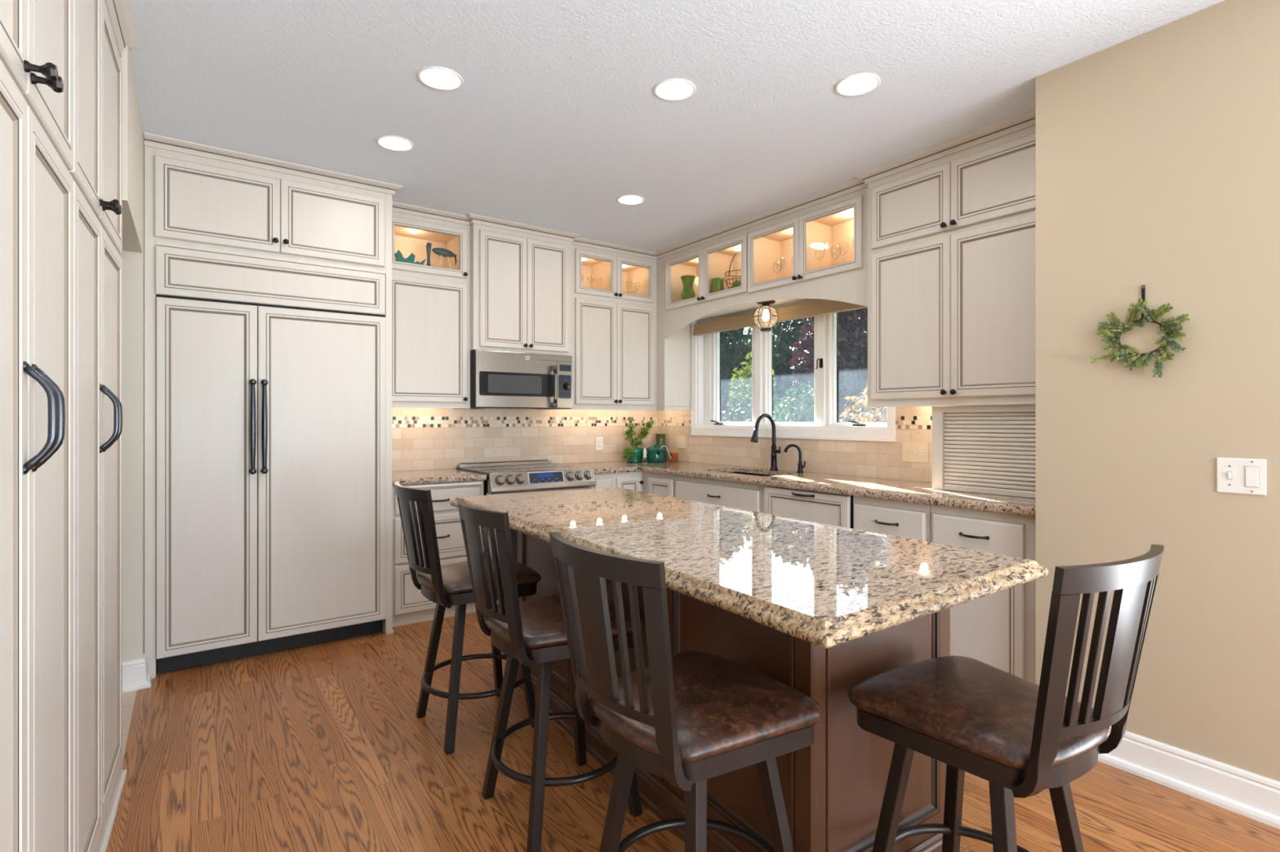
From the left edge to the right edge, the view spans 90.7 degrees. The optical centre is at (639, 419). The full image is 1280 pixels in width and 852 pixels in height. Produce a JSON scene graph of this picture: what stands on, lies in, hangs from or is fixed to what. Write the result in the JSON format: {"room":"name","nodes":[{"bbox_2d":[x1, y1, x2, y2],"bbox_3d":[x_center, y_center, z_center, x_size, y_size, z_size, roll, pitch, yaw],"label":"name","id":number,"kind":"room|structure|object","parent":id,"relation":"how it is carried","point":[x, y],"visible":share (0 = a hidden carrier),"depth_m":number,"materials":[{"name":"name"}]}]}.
{"room":"kitchen","nodes":[
{"label":"kitchen","id":0,"kind":"room"},
{"bbox_2d":[118,46,144,662],"bbox_3d":[-3.213,-0.058,2.372,2.113,2.675,1.670,0,0,-35],"label":"wall","id":1,"kind":"structure","parent":0,"point":[132,255],"depth_m":3.00,"materials":[{"name":"beige paint"}]},
{"bbox_2d":[122,653,151,693],"bbox_3d":[-2.797,1.212,2.764,1.045,0.135,0.112,0,0,-35],"label":"baseboard","id":2,"kind":"structure","parent":1,"relation":"attached to","point":[135,677],"depth_m":3.00,"materials":[{"name":"white wood"}]},
{"bbox_2d":[128,0,1225,252],"bbox_3d":[0.245,-1.455,0.880,6.020,0.120,8.350,0,0,-35],"label":"ceiling","id":3,"kind":"structure","parent":0,"point":[556,116],"depth_m":2.66,"materials":[{"name":"white paint"}]},
{"bbox_2d":[376,135,413,151],"bbox_3d":[-1.235,-1.392,3.192,0.180,0.006,0.180,0,0,-35],"label":"recessed light","id":4,"kind":"object","parent":3,"relation":"in","point":[393,143],"visible":1,"depth_m":3.19,"materials":[{"name":"white"}]},
{"bbox_2d":[417,66,463,91],"bbox_3d":[-0.816,-1.392,2.584,0.180,0.006,0.180,0,0,-35],"label":"recessed light","id":5,"kind":"object","parent":3,"relation":"in","point":[436,77],"visible":1,"depth_m":2.58,"materials":[{"name":"white plastic"}]},
{"bbox_2d":[616,195,644,205],"bbox_3d":[-0.059,-1.392,4.010,0.180,0.006,0.180,0,0,-35],"label":"recessed light","id":6,"kind":"object","parent":3,"relation":"in","point":[629,200],"visible":1,"depth_m":4.01,"materials":[{"name":"white plastic"}]},
{"bbox_2d":[653,78,696,101],"bbox_3d":[0.146,-1.392,2.672,0.180,0.006,0.180,0,0,-35],"label":"recessed light","id":7,"kind":"object","parent":3,"relation":"in","point":[671,89],"visible":1,"depth_m":2.67,"materials":[{"name":"white plastic"}]},
{"bbox_2d":[835,72,879,97],"bbox_3d":[0.905,-1.392,2.633,0.180,0.006,0.180,0,0,-35],"label":"recessed light","id":8,"kind":"object","parent":3,"relation":"in","point":[858,84],"visible":1,"depth_m":2.63,"materials":[{"name":"white plastic"}]},
{"bbox_2d":[106,604,1279,851],"bbox_3d":[0.205,1.310,0.851,5.920,0.060,8.350,0,0,-35],"label":"floor","id":9,"kind":"structure","parent":0,"point":[323,747],"depth_m":2.25,"materials":[{"name":"brown wood"}]},
{"bbox_2d":[0,0,73,851],"bbox_3d":[-1.331,-0.057,0.981,0.645,2.674,0.863,0,0,-34],"label":"pantry cabinet","id":10,"kind":"object","parent":9,"relation":"on","point":[37,36],"visible":1,"depth_m":1.17,"materials":[{"name":"paint"}]},
{"bbox_2d":[68,0,139,851],"bbox_3d":[-1.848,-0.057,1.759,0.645,2.674,1.001,0,0,-34],"label":"pantry cabinet","id":11,"kind":"object","parent":9,"relation":"on","point":[103,28],"visible":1,"depth_m":1.80,"materials":[{"name":"paint"}]},
{"bbox_2d":[155,245,386,673],"bbox_3d":[-2.131,0.208,3.692,1.088,2.136,0.752,0,0,-35],"label":"refrigerator","id":12,"kind":"object","parent":9,"relation":"on","point":[271,375],"visible":1,"depth_m":3.39,"materials":[{"name":"white wood"}]},
{"bbox_2d":[143,132,403,679],"bbox_3d":[-2.123,-0.057,3.719,1.223,2.674,0.735,0,0,-35],"label":"tall cabinet","id":13,"kind":"object","parent":9,"relation":"on","point":[198,197],"visible":0.8,"depth_m":3.37,"materials":[{"name":"paint"}]},
{"bbox_2d":[392,480,483,627],"bbox_3d":[-1.441,0.844,4.256,0.611,0.873,0.623,0,0,-35],"label":"base cabinet","id":14,"kind":"object","parent":9,"relation":"on","point":[410,606],"visible":0.38,"depth_m":4.01,"materials":[{"name":"paint"}]},
{"bbox_2d":[392,468,486,485],"bbox_3d":[-1.445,0.386,4.267,0.617,0.040,0.606,0,0,-35],"label":"countertop","id":15,"kind":"structure","parent":14,"relation":"on","point":[438,476],"depth_m":4.13,"materials":[{"name":"stone"}]},
{"bbox_2d":[394,481,541,755],"bbox_3d":[-0.732,0.774,2.656,0.546,1.020,0.464,0,0,-36],"label":"counter stool","id":16,"kind":"object","parent":9,"relation":"on","point":[447,585],"visible":0.84,"depth_m":2.50,"materials":[{"name":"brown wood"}]},
{"bbox_2d":[417,556,541,594],"bbox_3d":[-0.695,0.653,2.682,0.450,0.052,0.464,0,0,-36],"label":"cushion","id":17,"kind":"object","parent":16,"relation":"on","point":[455,580],"depth_m":2.57,"materials":[{"name":"leather"}]},
{"bbox_2d":[456,459,595,604],"bbox_3d":[-0.832,0.786,4.649,0.819,0.927,0.682,0,0,-35],"label":"range","id":18,"kind":"object","parent":9,"relation":"on","point":[503,477],"visible":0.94,"depth_m":4.44,"materials":[{"name":"silver metal"}]},
{"bbox_2d":[487,527,517,562],"bbox_3d":[-0.684,0.833,4.441,0.807,0.615,0.039,0,0,-35],"label":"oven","id":19,"kind":"object","parent":18,"relation":"in","point":[513,533],"depth_m":4.29,"materials":[{"name":"glass"}]},
{"bbox_2d":[456,462,594,475],"bbox_3d":[-0.850,0.364,4.675,0.819,0.021,0.620,0,0,-35],"label":"cooktop","id":20,"kind":"object","parent":18,"relation":"in","point":[490,468],"depth_m":4.56,"materials":[{"name":"black"}]},
{"bbox_2d":[457,498,644,851],"bbox_3d":[-0.305,0.774,2.073,0.546,1.020,0.464,0,0,-33],"label":"counter stool","id":21,"kind":"object","parent":9,"relation":"on","point":[529,633],"visible":0.73,"depth_m":1.91,"materials":[{"name":"brown wood"}]},
{"bbox_2d":[484,593,644,648],"bbox_3d":[-0.268,0.653,2.098,0.450,0.052,0.464,0,0,-33],"label":"cushion","id":22,"kind":"object","parent":21,"relation":"on","point":[543,625],"depth_m":1.97,"materials":[{"name":"leather"}]},
{"bbox_2d":[591,471,675,497],"bbox_3d":[0.023,0.844,5.075,1.050,0.873,0.985,0,0,-35],"label":"base cabinet","id":23,"kind":"object","parent":9,"relation":"on","point":[664,485],"visible":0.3,"depth_m":4.83,"materials":[{"name":"paint"}]},
{"bbox_2d":[563,460,1035,517],"bbox_3d":[0.733,0.386,4.074,1.060,0.040,3.446,0,0,-35],"label":"countertop","id":24,"kind":"structure","parent":23,"relation":"on","point":[916,492],"depth_m":3.61,"materials":[{"name":"stone"}]},
{"bbox_2d":[625,447,644,462],"bbox_3d":[-0.047,0.304,5.415,0.160,0.122,0.160,0,0,-35],"label":"pot","id":25,"kind":"object","parent":24,"relation":"on","point":[636,456],"depth_m":5.35,"materials":[{"name":"teal ceramic"}]},
{"bbox_2d":[622,417,655,462],"bbox_3d":[-0.018,0.171,5.437,0.184,0.390,0.436,0,0,43],"label":"potted plant","id":26,"kind":"object","parent":24,"relation":"on","point":[633,454],"visible":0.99,"depth_m":5.38,"materials":[{"name":"green plant"}]},
{"bbox_2d":[642,448,647,463],"bbox_3d":[0.041,0.300,5.306,0.042,0.130,0.042,0,0,-35],"label":"ceramic figurine","id":27,"kind":"object","parent":24,"relation":"on","point":[644,459],"visible":1,"depth_m":5.29,"materials":[{"name":"beige"}]},
{"bbox_2d":[645,444,671,462],"bbox_3d":[0.145,0.288,5.392,0.194,0.155,0.164,0,0,36],"label":"teapot","id":28,"kind":"object","parent":24,"relation":"on","point":[655,454],"visible":1,"depth_m":5.34,"materials":[{"name":"teal ceramic"}]},
{"bbox_2d":[655,433,666,460],"bbox_3d":[0.183,0.246,5.652,0.106,0.238,0.106,0,0,-35],"label":"oil bottle","id":29,"kind":"object","parent":24,"relation":"on","point":[660,437],"visible":0.56,"depth_m":5.62,"materials":[{"name":"green glass"}]},
{"bbox_2d":[662,447,666,460],"bbox_3d":[0.183,0.306,5.652,0.106,0.118,0.106,0,0,-35],"label":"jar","id":30,"kind":"object","parent":24,"relation":"on","point":[664,452],"depth_m":5.62,"materials":[{"name":"teal ceramic"}]},
{"bbox_2d":[667,446,679,462],"bbox_3d":[0.289,0.298,5.451,0.090,0.135,0.090,0,0,-35],"label":"can","id":31,"kind":"object","parent":24,"relation":"on","point":[674,455],"visible":0.98,"depth_m":5.42,"materials":[{"name":"brown ceramic"}]},
{"bbox_2d":[750,413,781,471],"bbox_3d":[0.899,0.161,4.481,0.259,0.409,0.110,0,0,-35],"label":"faucet","id":32,"kind":"object","parent":24,"relation":"on","point":[754,437],"visible":1,"depth_m":4.53,"materials":[{"name":"black metal"}]},
{"bbox_2d":[783,444,805,472],"bbox_3d":[1.076,0.268,4.378,0.153,0.197,0.050,0,0,31],"label":"water tap","id":33,"kind":"object","parent":24,"relation":"on","point":[800,466],"visible":1,"depth_m":4.36,"materials":[{"name":"black metal"}]},
{"bbox_2d":[932,404,1035,497],"bbox_3d":[1.844,0.148,3.159,0.303,0.435,0.632,0,0,-35],"label":"appliance garage","id":34,"kind":"object","parent":24,"relation":"on","point":[976,449],"visible":0.62,"depth_m":3.12,"materials":[{"name":"paint"}]},
{"bbox_2d":[548,532,823,851],"bbox_3d":[0.094,0.774,1.456,0.545,1.020,0.464,0,0,-37],"label":"counter stool","id":35,"kind":"object","parent":9,"relation":"on","point":[689,718],"visible":1,"depth_m":1.33,"materials":[{"name":"black metal"}]},
{"bbox_2d":[587,650,823,762],"bbox_3d":[0.130,0.653,1.484,0.450,0.052,0.464,0,0,-37],"label":"cushion","id":36,"kind":"object","parent":35,"relation":"on","point":[725,708],"depth_m":1.38,"materials":[{"name":"leather"}]},
{"bbox_2d":[675,475,765,513],"bbox_3d":[0.733,0.844,4.431,0.640,0.873,0.883,0,0,-35],"label":"base cabinet","id":37,"kind":"object","parent":9,"relation":"on","point":[750,497],"visible":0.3,"depth_m":4.20,"materials":[{"name":"paint"}]},
{"bbox_2d":[515,531,950,851],"bbox_3d":[0.149,0.853,2.446,0.601,0.855,1.878,0,0,-33],"label":"base cabinet","id":38,"kind":"object","parent":9,"relation":"on","point":[833,788],"visible":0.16,"depth_m":1.70,"materials":[{"name":"brown wood"}]},
{"bbox_2d":[449,487,1048,648],"bbox_3d":[0.094,0.402,2.385,0.944,0.045,2.330,0,0,-33],"label":"countertop","id":39,"kind":"structure","parent":38,"relation":"on","point":[826,586],"depth_m":1.72,"materials":[{"name":"stone"}]},
{"bbox_2d":[764,485,853,528],"bbox_3d":[1.172,0.844,3.809,0.644,0.873,0.634,0,0,-35],"label":"dishwasher","id":40,"kind":"object","parent":9,"relation":"on","point":[834,509],"visible":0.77,"depth_m":3.60,"materials":[{"name":"white wood"}]},
{"bbox_2d":[853,496,930,542],"bbox_3d":[1.485,0.844,3.373,0.640,0.873,0.432,0,0,-35],"label":"base cabinet","id":41,"kind":"object","parent":9,"relation":"on","point":[895,518],"visible":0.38,"depth_m":3.18,"materials":[{"name":"paint"}]},
{"bbox_2d":[930,505,1035,684],"bbox_3d":[1.751,0.844,2.999,0.640,0.873,0.478,0,0,-35],"label":"base cabinet","id":42,"kind":"object","parent":9,"relation":"on","point":[997,629],"visible":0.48,"depth_m":2.78,"materials":[{"name":"paint"}]},
{"bbox_2d":[848,544,1164,851],"bbox_3d":[0.806,0.774,1.419,0.464,1.020,0.545,0,0,-31],"label":"counter stool","id":43,"kind":"object","parent":9,"relation":"on","point":[1023,737],"visible":1,"depth_m":1.29,"materials":[{"name":"brown wood"}]},
{"bbox_2d":[848,655,1109,769],"bbox_3d":[0.782,0.653,1.458,0.464,0.052,0.450,0,0,-31],"label":"cushion","id":44,"kind":"object","parent":43,"relation":"on","point":[971,708],"depth_m":1.39,"materials":[{"name":"leather"}]},
{"bbox_2d":[690,298,920,482],"bbox_3d":[1.230,-0.058,4.430,0.140,2.675,3.466,0,0,-35],"label":"wall","id":45,"kind":"structure","parent":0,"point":[810,300],"depth_m":4.91,"materials":[{"name":"beige paint"}]},
{"bbox_2d":[664,270,867,338],"bbox_3d":[0.887,-0.754,4.519,0.285,0.224,1.953,0,0,-35],"label":"valance","id":46,"kind":"object","parent":45,"relation":"attached to","point":[852,288],"visible":0.89,"depth_m":4.18,"materials":[{"name":"paint"}]},
{"bbox_2d":[659,220,748,315],"bbox_3d":[0.584,-1.130,4.911,0.348,0.528,0.967,0,0,-35],"label":"wall cabinet","id":47,"kind":"object","parent":46,"relation":"on","point":[709,255],"visible":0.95,"depth_m":4.86,"materials":[{"name":"paint"}]},
{"bbox_2d":[680,275,695,300],"bbox_3d":[0.388,-1.049,5.105,0.124,0.207,0.124,0,0,-35],"label":"vase","id":48,"kind":"object","parent":47,"relation":"in","point":[687,281],"visible":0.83,"depth_m":5.06,"materials":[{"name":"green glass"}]},
{"bbox_2d":[693,276,697,297],"bbox_3d":[0.454,-1.060,5.237,0.134,0.230,0.134,0,0,-35],"label":"jar","id":49,"kind":"object","parent":47,"relation":"in","point":[695,282],"visible":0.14,"depth_m":5.18,"materials":[{"name":"beige ceramic"}]},
{"bbox_2d":[711,277,724,293],"bbox_3d":[0.592,-1.006,4.797,0.100,0.120,0.100,0,0,-35],"label":"tumbler","id":50,"kind":"object","parent":47,"relation":"in","point":[717,285],"visible":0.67,"depth_m":4.76,"materials":[{"name":"green glass"}]},
{"bbox_2d":[724,252,741,288],"bbox_3d":[0.738,-1.101,4.734,0.206,0.308,0.208,0,0,-35],"label":"wire basket","id":51,"kind":"object","parent":47,"relation":"in","point":[729,271],"visible":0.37,"depth_m":4.74,"materials":[{"name":"gold metal"}]},
{"bbox_2d":[732,280,741,288],"bbox_3d":[0.738,-0.999,4.734,0.100,0.092,0.098,0,0,-35],"label":"bowl","id":52,"kind":"object","parent":51,"relation":"in","point":[739,282],"visible":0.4,"depth_m":4.70,"materials":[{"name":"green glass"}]},
{"bbox_2d":[733,247,741,251],"bbox_3d":[0.738,-1.282,4.760,0.058,0.014,0.060,0,0,-35],"label":"puck light","id":53,"kind":"object","parent":47,"relation":"attached to","point":[737,249],"depth_m":4.74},
{"bbox_2d":[752,300,778,332],"bbox_3d":[0.886,-0.727,4.449,0.178,0.210,0.178,0,0,-35],"label":"lantern","id":54,"kind":"object","parent":46,"relation":"attached to","point":[766,317],"visible":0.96,"depth_m":4.43,"materials":[{"name":"brown metal"}]},
{"bbox_2d":[743,178,867,296],"bbox_3d":[1.151,-1.130,4.113,0.348,0.528,0.986,0,0,-35],"label":"wall cabinet","id":55,"kind":"object","parent":46,"relation":"on","point":[818,221],"visible":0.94,"depth_m":4.11,"materials":[{"name":"paint"}]},
{"bbox_2d":[844,212,853,217],"bbox_3d":[1.308,-1.282,3.959,0.058,0.014,0.060,0,0,-35],"label":"puck light","id":56,"kind":"object","parent":55,"relation":"attached to","point":[846,214],"depth_m":3.94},
{"bbox_2d":[693,299,867,336],"bbox_3d":[0.983,-0.755,4.598,0.052,0.100,1.785,0,0,-35],"label":"roman shade","id":57,"kind":"object","parent":45,"relation":"attached to","point":[822,307],"visible":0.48,"depth_m":4.52,"materials":[{"name":"beige fabric"}]},
{"bbox_2d":[689,312,896,441],"bbox_3d":[1.052,-0.347,4.658,0.166,0.965,1.927,0,0,-35],"label":"window","id":58,"kind":"structure","parent":45,"relation":"attached to","point":[705,348],"depth_m":4.79,"materials":[{"name":"white wood"}]},
{"bbox_2d":[657,415,932,429],"bbox_3d":[1.170,0.018,4.383,0.012,0.080,3.447,0,0,-35],"label":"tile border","id":59,"kind":"structure","parent":45,"relation":"attached to","point":[919,422],"depth_m":3.80,"materials":[{"name":"tile"}]},
{"bbox_2d":[657,404,1035,483],"bbox_3d":[1.171,0.138,4.384,0.010,0.456,3.449,0,0,-35],"label":"tiled wall","id":60,"kind":"structure","parent":45,"relation":"attached to","point":[864,459],"depth_m":4.30,"materials":[{"name":"beige tile"}]},
{"bbox_2d":[676,435,685,448],"bbox_3d":[0.354,0.195,5.510,0.016,0.116,0.118,0,0,-35],"label":"socket plate","id":61,"kind":"object","parent":60,"relation":"attached to","point":[681,439],"visible":0.98,"depth_m":5.51,"materials":[{"name":"beige plastic"}]},
{"bbox_2d":[902,442,928,462],"bbox_3d":[1.620,0.195,3.729,0.016,0.116,0.164,0,0,-35],"label":"socket plate","id":62,"kind":"object","parent":60,"relation":"attached to","point":[914,452],"visible":1,"depth_m":3.73,"materials":[{"name":"beige plastic"}]},
{"bbox_2d":[919,447,924,452],"bbox_3d":[1.648,0.175,3.693,0.004,0.027,0.031,0,0,-35],"label":"socket","id":63,"kind":"object","parent":62,"relation":"attached to","point":[921,449],"depth_m":3.69,"materials":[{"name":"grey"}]},
{"bbox_2d":[919,453,924,458],"bbox_3d":[1.648,0.214,3.693,0.004,0.027,0.031,0,0,-35],"label":"socket","id":64,"kind":"object","parent":62,"relation":"attached to","point":[921,455],"depth_m":3.69,"materials":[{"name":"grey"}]},
{"bbox_2d":[854,109,1035,407],"bbox_3d":[1.693,-0.732,3.308,0.398,1.324,1.050,0,0,-35],"label":"upper cabinet","id":65,"kind":"object","parent":45,"relation":"attached to","point":[952,224],"visible":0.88,"depth_m":3.17,"materials":[{"name":"paint"}]},
{"bbox_2d":[1035,0,1279,782],"bbox_3d":[3.332,-0.058,0.875,0.835,2.675,4.764,0,0,-35],"label":"wall","id":66,"kind":"structure","parent":0,"point":[1157,150],"depth_m":2.21,"materials":[{"name":"beige paint"}]},
{"bbox_2d":[1089,297,1189,377],"bbox_3d":[1.784,-0.291,2.265,0.058,0.288,0.282,0,0,-35],"label":"wreath","id":67,"kind":"object","parent":66,"relation":"attached to","point":[1172,328],"visible":1,"depth_m":2.26,"materials":[{"name":"green plant"}]},
{"bbox_2d":[1139,285,1145,321],"bbox_3d":[1.807,-0.418,2.274,0.029,0.132,0.012,0,0,-35],"label":"wall hook","id":68,"kind":"object","parent":66,"relation":"attached to","point":[1143,287],"visible":0.71,"depth_m":2.28,"materials":[{"name":"black metal"}]},
{"bbox_2d":[1097,725,1279,829],"bbox_3d":[1.974,1.212,2.036,0.032,0.135,1.270,0,0,-35],"label":"baseboard","id":69,"kind":"structure","parent":66,"relation":"attached to","point":[1251,795],"depth_m":2.14,"materials":[{"name":"white wood"}]},
{"bbox_2d":[1216,457,1266,495],"bbox_3d":[1.963,0.185,2.066,0.016,0.116,0.120,0,0,-35],"label":"light switch","id":70,"kind":"object","parent":66,"relation":"attached to","point":[1233,475],"visible":1,"depth_m":2.07,"materials":[{"name":"white plastic"}]},
{"bbox_3d":[-2.180,-0.057,4.205,5.920,2.675,0.120,0,0,-35],"label":"wall","id":71,"kind":"structure","parent":0,"visible":0},
{"bbox_2d":[466,213,580,355],"bbox_3d":[-0.941,-0.938,4.716,0.869,0.912,0.480,0,0,-35],"label":"upper cabinet","id":72,"kind":"object","parent":71,"relation":"attached to","point":[521,273],"visible":0.93,"depth_m":4.52,"materials":[{"name":"paint"}]},
{"bbox_2d":[453,349,572,409],"bbox_3d":[-0.928,-0.276,4.692,0.754,0.404,0.514,0,0,-35],"label":"microwave","id":73,"kind":"object","parent":72,"relation":"attached to","point":[500,380],"visible":0.99,"depth_m":4.51,"materials":[{"name":"silver metal"}]},
{"bbox_2d":[392,416,657,427],"bbox_3d":[-0.857,0.018,5.065,2.504,0.080,0.012,0,0,-35],"label":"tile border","id":74,"kind":"structure","parent":71,"relation":"attached to","point":[397,421],"depth_m":4.96,"materials":[{"name":"tile"}]},
{"bbox_2d":[392,201,470,408],"bbox_3d":[-1.513,-0.736,4.345,0.596,1.318,0.420,0,0,-35],"label":"upper cabinet","id":75,"kind":"object","parent":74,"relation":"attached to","point":[431,304],"visible":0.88,"depth_m":4.24,"materials":[{"name":"paint"}]},
{"bbox_2d":[394,249,426,265],"bbox_3d":[-1.528,-1.070,4.208,0.204,0.093,0.024,0,0,-35],"label":"ornament","id":76,"kind":"object","parent":75,"relation":"in","point":[398,255],"visible":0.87,"depth_m":4.18,"materials":[{"name":"teal ceramic"}]},
{"bbox_2d":[408,229,417,234],"bbox_3d":[-1.555,-1.290,4.343,0.060,0.014,0.058,0,0,-35],"label":"puck light","id":77,"kind":"object","parent":75,"relation":"attached to","point":[411,231],"depth_m":4.32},
{"bbox_2d":[425,242,431,266],"bbox_3d":[-1.435,-1.111,4.293,0.040,0.174,0.039,0,0,-35],"label":"slim vase","id":78,"kind":"object","parent":75,"relation":"on","point":[428,245],"visible":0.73,"depth_m":4.28,"materials":[{"name":"teal ceramic"}]},
{"bbox_2d":[431,248,457,268],"bbox_3d":[-1.350,-1.101,4.366,0.175,0.158,0.058,0,0,-35],"label":"bird figurine","id":79,"kind":"object","parent":75,"relation":"in","point":[442,252],"visible":0.91,"depth_m":4.35,"materials":[{"name":"teal ceramic"}]},
{"bbox_2d":[392,408,657,471],"bbox_3d":[-0.858,0.138,5.066,2.504,0.456,0.010,0,0,-35],"label":"tiled wall","id":80,"kind":"structure","parent":71,"relation":"attached to","point":[414,449],"depth_m":4.93,"materials":[{"name":"beige tile"}]},
{"bbox_2d":[595,436,603,450],"bbox_3d":[-0.348,0.205,5.416,0.072,0.116,0.009,0,0,-35],"label":"socket plate","id":81,"kind":"object","parent":80,"relation":"attached to","point":[599,440],"visible":1,"depth_m":5.41,"materials":[{"name":"white plastic"}]},
{"bbox_2d":[566,236,690,410],"bbox_3d":[-0.165,-0.736,5.268,1.135,1.318,0.479,0,0,-35],"label":"upper cabinet","id":82,"kind":"object","parent":71,"relation":"attached to","point":[623,359],"visible":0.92,"depth_m":5.14,"materials":[{"name":"paint"}]},
{"label":"outside","id":83,"kind":"structure","parent":0,"visible":0},
{"bbox_3d":[12.010,1.605,20.813,36.300,0.050,60.000,0,0,-35],"label":"ground","id":84,"kind":"structure","parent":83,"visible":0},
{"bbox_2d":[720,328,751,422],"bbox_3d":[2.029,-0.304,15.063,1.678,4.890,1.655,0,0,-18],"label":"hedge","id":85,"kind":"object","parent":84,"relation":"on","point":[732,348],"visible":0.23,"depth_m":14.58,"materials":[{"name":"green plant"}]},
{"bbox_2d":[720,395,780,422],"bbox_3d":[1.672,0.444,9.737,1.119,1.650,1.094,0,0,-35],"label":"bush","id":86,"kind":"object","parent":84,"relation":"on","point":[742,415],"visible":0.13,"depth_m":9.57,"materials":[{"name":"green plant"}]},
{"bbox_2d":[723,351,802,421],"bbox_3d":[2.048,0.171,11.379,1.688,2.829,1.681,0,0,-35],"label":"leafy shrub","id":87,"kind":"object","parent":84,"relation":"on","point":[740,396],"visible":0.23,"depth_m":11.21,"materials":[{"name":"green plant"}]},
{"bbox_2d":[722,327,859,422],"bbox_3d":[3.785,-0.700,20.518,8.115,5.836,2.229,0,0,10],"label":"hedge","id":88,"kind":"object","parent":84,"relation":"on","point":[749,331],"visible":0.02,"depth_m":20.40,"materials":[{"name":"green plant"}]},
{"bbox_2d":[745,318,837,421],"bbox_3d":[3.369,-0.447,13.764,2.158,4.123,2.081,0,0,-35],"label":"tree","id":89,"kind":"object","parent":84,"relation":"on","point":[780,354],"visible":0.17,"depth_m":13.24,"materials":[{"name":"green plant"}]},
{"bbox_2d":[771,378,813,422],"bbox_3d":[2.237,0.336,8.783,1.085,1.819,1.116,0,0,-35],"label":"bush","id":90,"kind":"object","parent":84,"relation":"on","point":[798,406],"visible":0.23,"depth_m":8.65,"materials":[{"name":"green plant"}]},
{"bbox_2d":[784,307,871,422],"bbox_3d":[3.584,-0.394,11.455,1.790,3.956,1.832,0,0,-35],"label":"tree","id":91,"kind":"object","parent":84,"relation":"on","point":[851,339],"visible":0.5,"depth_m":11.03,"materials":[{"name":"purple plant"}]},
{"bbox_2d":[839,384,886,422],"bbox_3d":[3.017,0.389,8.018,1.117,1.816,1.062,0,0,-35],"label":"bush","id":92,"kind":"object","parent":84,"relation":"on","point":[864,418],"visible":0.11,"depth_m":7.97,"materials":[{"name":"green plant"}]},
{"bbox_2d":[840,308,886,422],"bbox_3d":[5.771,-0.792,15.136,3.011,4.751,2.581,0,0,-35],"label":"tree","id":93,"kind":"object","parent":84,"relation":"on","point":[872,409],"visible":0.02,"depth_m":14.69,"materials":[{"name":"green plant"}]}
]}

